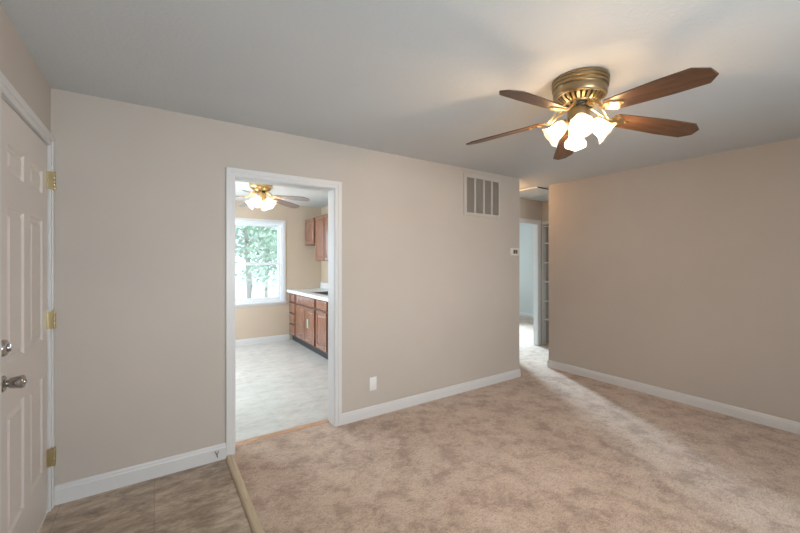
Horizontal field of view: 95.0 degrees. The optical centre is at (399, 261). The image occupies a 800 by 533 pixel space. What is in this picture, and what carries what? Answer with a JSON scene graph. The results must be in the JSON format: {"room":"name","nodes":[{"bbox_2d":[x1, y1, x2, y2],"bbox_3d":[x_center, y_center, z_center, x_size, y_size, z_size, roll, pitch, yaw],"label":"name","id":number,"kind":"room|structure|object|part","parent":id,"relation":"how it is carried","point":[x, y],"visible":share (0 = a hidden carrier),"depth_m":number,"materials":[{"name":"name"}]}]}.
{"room":"empty living room","nodes":[
{"label":"empty living room","id":0,"kind":"room"},
{"bbox_2d":[0,4,50,532],"bbox_3d":[-0.834,0.252,0.229,0.120,2.540,4.550,0,0,-34],"label":"wall","id":1,"kind":"structure","parent":0,"point":[17,64],"depth_m":1.71,"materials":[{"name":"beige paint"}]},
{"bbox_2d":[0,71,54,532],"bbox_3d":[-1.825,0.353,1.730,0.128,2.165,0.949,0,0,-34],"label":"trim","id":2,"kind":"structure","parent":1,"relation":"attached to","point":[12,97],"depth_m":2.10,"materials":[{"name":"white paint"}]},
{"bbox_2d":[1,97,55,532],"bbox_3d":[-1.780,0.381,1.768,0.115,2.071,0.816,0,0,-34],"label":"door","id":3,"kind":"structure","parent":1,"relation":"in","point":[26,458],"depth_m":1.71,"materials":[{"name":"white paint"}]},
{"bbox_3d":[-1.569,0.494,1.490,0.068,0.066,0.066,0,0,-34],"label":"knob","id":4,"kind":"part","parent":3,"relation":"part of","materials":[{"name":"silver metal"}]},
{"bbox_2d":[235,200,320,339],"bbox_3d":[-2.844,0.252,6.160,3.392,2.540,0.120,0,0,-34],"label":"wall","id":5,"kind":"structure","parent":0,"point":[303,271],"depth_m":6.63,"materials":[{"name":"beige paint"}]},
{"bbox_2d":[235,218,286,307],"bbox_3d":[-2.530,0.024,6.341,1.109,1.507,0.160,0,0,-34],"label":"window","id":6,"kind":"structure","parent":5,"relation":"attached to","point":[280,224],"depth_m":6.53,"materials":[{"name":"white plastic"}]},
{"bbox_3d":[-2.555,-0.293,6.378,0.915,0.720,0.030,0,0,-34],"label":"sash","id":7,"kind":"part","parent":6,"relation":"part of","materials":[{"name":"glass"}]},
{"bbox_3d":[-2.536,0.357,6.350,0.915,0.660,0.032,0,0,-34],"label":"sash","id":8,"kind":"part","parent":6,"relation":"part of","materials":[{"name":"white plastic"}]},
{"bbox_3d":[-2.498,0.750,6.293,1.109,0.055,0.045,0,0,-34],"label":"sill","id":9,"kind":"part","parent":6,"relation":"part of","materials":[{"name":"white paint"}]},
{"bbox_2d":[51,88,518,484],"bbox_3d":[-0.593,0.252,3.679,4.365,2.540,0.910,0,0,-34],"label":"wall","id":10,"kind":"structure","parent":0,"point":[430,289],"depth_m":2.57,"materials":[{"name":"beige paint"}]},
{"bbox_2d":[54,443,225,505],"bbox_3d":[-1.650,1.380,2.413,0.922,0.112,0.014,0,0,-34],"label":"baseboard","id":11,"kind":"structure","parent":10,"relation":"attached to","point":[89,486],"depth_m":2.37,"materials":[{"name":"white paint"}]},
{"bbox_2d":[226,167,341,456],"bbox_3d":[-0.923,0.368,2.976,0.915,2.107,0.148,0,0,-34],"label":"trim","id":12,"kind":"structure","parent":10,"relation":"attached to","point":[334,188],"depth_m":3.00,"materials":[{"name":"white paint"}]},
{"bbox_2d":[369,376,376,390],"bbox_3d":[-0.247,1.123,3.358,0.074,0.122,0.007,0,0,-34],"label":"wall outlet","id":13,"kind":"object","parent":10,"relation":"attached to","point":[372,380],"visible":1,"depth_m":3.35,"materials":[{"name":"white plastic"}]},
{"bbox_2d":[342,369,520,424],"bbox_3d":[0.488,1.374,3.847,2.399,0.096,0.014,0,0,-34],"label":"baseboard","id":14,"kind":"structure","parent":10,"relation":"attached to","point":[379,409],"depth_m":3.67,"materials":[{"name":"white paint"}]},
{"bbox_2d":[464,173,499,218],"bbox_3d":[0.933,-0.732,4.144,0.572,0.463,0.017,0,0,-34],"label":"air vent","id":15,"kind":"object","parent":10,"relation":"in","point":[481,193],"visible":1,"depth_m":4.14,"materials":[{"name":"metal"}]},
{"bbox_3d":[0.776,-0.730,4.042,0.117,0.387,0.010,0,0,-34],"label":"louver panel","id":16,"kind":"part","parent":15,"relation":"part of","materials":[{"name":"paint"}]},
{"bbox_3d":[0.892,-0.730,4.121,0.114,0.387,0.010,0,0,-34],"label":"louver panel","id":17,"kind":"part","parent":15,"relation":"part of","materials":[{"name":"paint"}]},
{"bbox_3d":[1.005,-0.730,4.196,0.108,0.387,0.010,0,0,-34],"label":"louver panel","id":18,"kind":"part","parent":15,"relation":"part of","materials":[{"name":"paint"}]},
{"bbox_3d":[1.112,-0.730,4.268,0.102,0.387,0.010,0,0,-34],"label":"louver panel","id":19,"kind":"part","parent":15,"relation":"part of","materials":[{"name":"paint"}]},
{"bbox_2d":[510,248,518,255],"bbox_3d":[1.390,-0.114,4.445,0.148,0.092,0.026,0,0,-34],"label":"thermostat","id":20,"kind":"object","parent":10,"relation":"attached to","point":[513,251],"visible":1,"depth_m":4.43,"materials":[{"name":"white plastic"}]},
{"bbox_2d":[321,206,327,282],"bbox_3d":[-0.454,0.252,5.536,0.120,2.540,3.580,0,0,-34],"label":"wall","id":21,"kind":"structure","parent":0,"point":[324,210],"depth_m":6.86,"materials":[{"name":"beige paint"}]},
{"bbox_2d":[235,334,289,345],"bbox_3d":[-3.058,1.375,5.936,2.545,0.106,0.014,0,0,-34],"label":"baseboard","id":22,"kind":"structure","parent":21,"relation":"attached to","point":[250,341],"depth_m":6.37,"materials":[{"name":"white paint"}]},
{"bbox_2d":[305,218,314,245],"bbox_3d":[-1.487,-0.528,6.668,0.329,0.470,0.541,0,0,-34],"label":"upper cabinet","id":23,"kind":"object","parent":21,"relation":"attached to","point":[310,223],"visible":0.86,"depth_m":6.56,"materials":[{"name":"brown wood"}]},
{"bbox_2d":[315,214,327,260],"bbox_3d":[-1.109,-0.385,6.105,0.329,0.766,0.805,0,0,-34],"label":"upper cabinet","id":24,"kind":"object","parent":21,"relation":"attached to","point":[321,222],"visible":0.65,"depth_m":6.11,"materials":[{"name":"brown wood"}]},
{"bbox_3d":[-1.351,-0.385,6.187,0.019,0.742,0.370,0,0,-34],"label":"door","id":25,"kind":"part","parent":24,"relation":"part of","materials":[{"name":"brown wood"}]},
{"bbox_3d":[-1.126,-0.385,5.853,0.019,0.742,0.375,0,0,-34],"label":"door","id":26,"kind":"part","parent":24,"relation":"part of","materials":[{"name":"brown wood"}]},
{"bbox_2d":[320,282,327,288],"bbox_3d":[-0.827,0.457,5.965,0.019,0.104,2.448,0,0,-34],"label":"backsplash","id":27,"kind":"structure","parent":21,"relation":"attached to","point":[322,285],"depth_m":6.81,"materials":[{"name":"white laminate"}]},
{"bbox_2d":[0,0,799,207],"bbox_3d":[0.866,-1.068,3.676,6.785,0.100,8.380,0,0,-34],"label":"ceiling","id":28,"kind":"structure","parent":0,"point":[418,79],"depth_m":1.92,"materials":[{"name":"paint"}]},
{"bbox_2d":[235,183,309,210],"bbox_3d":[-1.789,-0.835,4.623,1.223,0.366,1.229,0,0,-34],"label":"ceiling fan","id":29,"kind":"object","parent":28,"relation":"hanging from","point":[260,191],"visible":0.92,"depth_m":4.57,"materials":[{"name":"gold metal"}]},
{"bbox_3d":[-1.881,-0.725,4.624,0.132,0.149,0.123,0,0,-34],"label":"lamp shade","id":30,"kind":"part","parent":29,"relation":"part of","materials":[{"name":"white glass"}]},
{"bbox_3d":[-1.756,-0.725,4.487,0.123,0.149,0.132,0,0,-34],"label":"lamp shade","id":31,"kind":"part","parent":29,"relation":"part of","materials":[{"name":"white glass"}]},
{"bbox_3d":[-1.744,-0.725,4.750,0.123,0.149,0.132,0,0,-34],"label":"lamp shade","id":32,"kind":"part","parent":29,"relation":"part of","materials":[{"name":"white glass"}]},
{"bbox_3d":[-1.619,-0.725,4.612,0.132,0.149,0.123,0,0,-34],"label":"lamp shade","id":33,"kind":"part","parent":29,"relation":"part of","materials":[{"name":"white glass"}]},
{"bbox_3d":[-1.553,-0.782,4.984,0.134,0.014,0.463,-13,-11,27],"label":"blade","id":34,"kind":"part","parent":29,"relation":"part of","materials":[{"name":"brown wood"}]},
{"bbox_3d":[-1.342,-0.782,4.544,0.463,0.015,0.134,5,-11,10],"label":"blade","id":35,"kind":"part","parent":29,"relation":"part of","materials":[{"name":"brown wood"}]},
{"bbox_2d":[519,187,548,197],"bbox_3d":[1.958,-1.010,5.418,0.620,0.016,0.604,0,0,-34],"label":"attic hatch","id":36,"kind":"object","parent":28,"relation":"attached to","point":[532,192],"visible":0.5,"depth_m":5.38,"materials":[{"name":"paint"}]},
{"bbox_2d":[466,67,718,159],"bbox_3d":[0.958,-0.835,2.027,1.234,0.376,1.296,0,0,-37],"label":"ceiling fan","id":37,"kind":"object","parent":28,"relation":"hanging from","point":[576,92],"visible":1,"depth_m":1.97,"materials":[{"name":"brown wood"}]},
{"bbox_3d":[0.651,-0.795,2.306,0.492,0.015,0.134,-4,9,34],"label":"blade","id":38,"kind":"part","parent":37,"relation":"part of","materials":[{"name":"brown wood"}]},
{"bbox_3d":[0.664,-0.789,1.801,0.492,0.015,0.134,-5,17,-37],"label":"blade","id":39,"kind":"part","parent":37,"relation":"part of","materials":[{"name":"brown wood"}]},
{"bbox_3d":[0.877,-0.730,2.104,0.125,0.149,0.132,1,1,-34],"label":"lamp shade","id":40,"kind":"part","parent":37,"relation":"part of","materials":[{"name":"white glass"}]},
{"bbox_3d":[1.127,-0.781,2.474,0.134,0.015,0.492,-10,-8,15],"label":"blade","id":41,"kind":"part","parent":37,"relation":"part of","materials":[{"name":"brown wood"}]},
{"bbox_3d":[1.044,-0.725,2.188,0.132,0.149,0.125,1,1,-34],"label":"lamp shade","id":42,"kind":"part","parent":37,"relation":"part of","materials":[{"name":"white glass"}]},
{"bbox_3d":[1.008,-0.886,2.061,0.156,0.073,0.156,1,1,-34],"label":"motor","id":43,"kind":"part","parent":37,"relation":"part of","materials":[{"name":"metal"}]},
{"bbox_3d":[0.971,-0.749,1.965,0.049,0.073,0.067,0,0,40],"label":"bulb","id":44,"kind":"part","parent":37,"relation":"part of","materials":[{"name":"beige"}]},
{"bbox_3d":[0.962,-0.725,1.937,0.132,0.149,0.125,1,1,-34],"label":"lamp shade","id":45,"kind":"part","parent":37,"relation":"part of","materials":[{"name":"white glass"}]},
{"bbox_3d":[1.128,-0.721,2.022,0.125,0.149,0.132,1,1,-34],"label":"lamp shade","id":46,"kind":"part","parent":37,"relation":"part of","materials":[{"name":"white glass"}]},
{"bbox_3d":[1.434,-0.766,2.073,0.492,0.015,0.134,7,-12,-1],"label":"blade","id":47,"kind":"part","parent":37,"relation":"part of","materials":[{"name":"brown wood"}]},
{"bbox_3d":[1.147,-0.771,1.657,0.134,0.015,0.492,14,2,-20],"label":"blade","id":48,"kind":"part","parent":37,"relation":"part of","materials":[{"name":"brown wood"}]},
{"bbox_2d":[39,316,799,532],"bbox_3d":[1.474,1.472,4.421,8.385,0.100,8.700,0,0,-34],"label":"floor","id":49,"kind":"structure","parent":0,"point":[545,449],"depth_m":2.51,"materials":[{"name":"beige carpet"}]},
{"bbox_2d":[226,455,264,532],"bbox_3d":[-0.018,1.423,0.843,0.050,0.025,4.400,0,0,-34],"label":"trim","id":50,"kind":"structure","parent":49,"relation":"on","point":[252,517],"depth_m":2.19,"materials":[{"name":"beige wood"}]},
{"bbox_2d":[235,419,328,446],"bbox_3d":[-0.969,1.417,3.044,0.783,0.022,0.066,0,0,-34],"label":"trim","id":51,"kind":"structure","parent":49,"relation":"on","point":[312,424],"depth_m":3.01,"materials":[{"name":"brown wood"}]},
{"bbox_2d":[289,293,298,342],"bbox_3d":[-1.661,0.994,6.659,0.629,0.868,0.361,0,0,-34],"label":"base cabinet","id":52,"kind":"object","parent":49,"relation":"on","point":[292,297],"visible":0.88,"depth_m":6.43,"materials":[{"name":"brown wood"}]},
{"bbox_3d":[-1.908,0.647,6.478,0.019,0.140,0.285,0,0,-34],"label":"drawer","id":53,"kind":"part","parent":52,"relation":"part of","materials":[{"name":"brown wood"}]},
{"bbox_3d":[-1.908,0.825,6.478,0.019,0.165,0.285,0,0,-34],"label":"drawer","id":54,"kind":"part","parent":52,"relation":"part of","materials":[{"name":"brown wood"}]},
{"bbox_3d":[-1.908,1.014,6.478,0.019,0.165,0.285,0,0,-34],"label":"drawer","id":55,"kind":"part","parent":52,"relation":"part of","materials":[{"name":"brown wood"}]},
{"bbox_3d":[-1.908,1.207,6.478,0.019,0.170,0.285,0,0,-34],"label":"drawer","id":56,"kind":"part","parent":52,"relation":"part of","materials":[{"name":"brown wood"}]},
{"bbox_2d":[296,294,318,353],"bbox_3d":[-1.296,0.994,6.113,0.632,0.868,0.947,0,0,-34],"label":"base cabinet","id":57,"kind":"object","parent":49,"relation":"on","point":[305,306],"visible":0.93,"depth_m":5.86,"materials":[{"name":"brown wood"}]},
{"bbox_3d":[-1.664,1.017,6.115,0.019,0.550,0.420,0,0,-34],"label":"door","id":58,"kind":"part","parent":57,"relation":"part of","materials":[{"name":"brown wood"}]},
{"bbox_3d":[-1.540,0.647,5.930,0.019,0.140,0.865,0,0,-34],"label":"drawer","id":59,"kind":"part","parent":57,"relation":"part of","materials":[{"name":"brown wood"}]},
{"bbox_3d":[-1.416,1.017,5.746,0.019,0.550,0.420,0,0,-34],"label":"door","id":60,"kind":"part","parent":57,"relation":"part of","materials":[{"name":"brown wood"}]},
{"bbox_2d":[316,299,327,358],"bbox_3d":[-0.894,0.994,5.516,0.629,0.868,0.487,0,0,-34],"label":"base cabinet","id":61,"kind":"object","parent":49,"relation":"on","point":[321,306],"visible":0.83,"depth_m":5.32,"materials":[{"name":"brown wood"}]},
{"bbox_3d":[-1.146,0.647,5.343,0.019,0.140,0.400,0,0,-34],"label":"drawer","id":62,"kind":"part","parent":61,"relation":"part of","materials":[{"name":"brown wood"}]},
{"bbox_3d":[-1.146,1.017,5.343,0.019,0.550,0.400,0,0,-34],"label":"door","id":63,"kind":"part","parent":61,"relation":"part of","materials":[{"name":"brown wood"}]},
{"bbox_3d":[-0.581,0.994,5.049,0.629,0.868,0.632,0,0,-34],"label":"base cabinet","id":64,"kind":"object","parent":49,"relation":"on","visible":0},
{"bbox_2d":[287,282,327,301],"bbox_3d":[-1.094,0.482,5.786,0.661,0.154,2.448,0,0,-34],"label":"countertop","id":65,"kind":"structure","parent":64,"relation":"on","point":[323,286],"depth_m":6.15,"materials":[{"name":"white laminate"}]},
{"bbox_2d":[311,291,327,295],"bbox_3d":[-1.075,0.531,5.775,0.418,0.054,0.718,0,0,-34],"label":"sink","id":66,"kind":"object","parent":65,"relation":"in","point":[324,292],"visible":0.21,"depth_m":6.03,"materials":[{"name":"silver metal"}]},
{"bbox_2d":[519,224,532,313],"bbox_3d":[3.518,0.252,9.008,0.120,2.540,3.360,0,0,-34],"label":"wall","id":67,"kind":"structure","parent":0,"point":[525,230],"depth_m":9.34,"materials":[{"name":"paint"}]},
{"bbox_2d":[519,312,532,317],"bbox_3d":[3.440,1.374,9.004,0.014,0.096,3.280,0,0,-34],"label":"baseboard","id":68,"kind":"structure","parent":67,"relation":"attached to","point":[520,313],"depth_m":9.34,"materials":[{"name":"white paint"}]},
{"bbox_2d":[519,198,548,344],"bbox_3d":[1.952,0.252,5.976,2.420,2.540,0.070,0,0,-34],"label":"wall","id":69,"kind":"structure","parent":0,"point":[528,209],"depth_m":6.24,"materials":[{"name":"beige paint"}]},
{"bbox_2d":[519,218,540,344],"bbox_3d":[1.968,0.364,5.983,0.955,2.115,0.096,0,0,-34],"label":"trim","id":70,"kind":"structure","parent":69,"relation":"attached to","point":[536,224],"depth_m":6.20,"materials":[{"name":"white paint"}]},
{"bbox_2d":[542,201,548,224],"bbox_3d":[2.701,0.202,5.918,0.080,2.440,0.862,0,0,-34],"label":"wall","id":71,"kind":"structure","parent":0,"point":[545,204],"depth_m":6.20,"materials":[{"name":"beige paint"}]},
{"bbox_2d":[542,221,548,344],"bbox_3d":[2.682,0.374,5.935,0.092,2.095,0.809,0,0,-34],"label":"trim","id":72,"kind":"structure","parent":71,"relation":"attached to","point":[545,223],"depth_m":6.25,"materials":[{"name":"white paint"}]},
{"bbox_2d":[549,137,799,421],"bbox_3d":[4.008,0.252,3.507,1.755,2.540,4.598,0,0,-34],"label":"wall","id":73,"kind":"structure","parent":0,"point":[682,276],"depth_m":3.63,"materials":[{"name":"beige paint"}]},
{"bbox_2d":[547,360,799,434],"bbox_3d":[3.237,1.374,3.069,0.014,0.096,4.490,0,0,-34],"label":"baseboard","id":74,"kind":"structure","parent":73,"relation":"attached to","point":[791,426],"depth_m":3.63,"materials":[{"name":"white paint"}]},
{"label":"outside","id":75,"kind":"structure","parent":0,"visible":0},
{"bbox_2d":[235,277,277,298],"bbox_3d":[-6.282,2.722,13.849,65.000,0.200,90.000,0,0,-34],"label":"ground","id":76,"kind":"structure","parent":75,"point":[272,292],"depth_m":33.86,"materials":[{"name":"white"}]},
{"bbox_2d":[235,226,251,269],"bbox_3d":[-12.604,-2.430,24.471,6.016,10.110,8.004,0,0,-34],"label":"tree","id":77,"kind":"object","parent":76,"relation":"on","point":[241,226],"visible":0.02,"depth_m":24.64,"materials":[{"name":"green plant"}]},
{"bbox_2d":[235,225,277,298],"bbox_3d":[-4.915,-1.132,12.000,5.783,7.515,5.178,0,0,6],"label":"tree","id":78,"kind":"object","parent":76,"relation":"on","point":[267,236],"visible":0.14,"depth_m":11.32,"materials":[{"name":"green plant"}]},
{"bbox_2d":[235,227,277,297],"bbox_3d":[-6.920,-1.492,19.567,5.525,8.235,6.561,0,0,-4],"label":"tree","id":79,"kind":"object","parent":76,"relation":"on","point":[264,251],"visible":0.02,"depth_m":19.00,"materials":[{"name":"green plant"}]}
]}

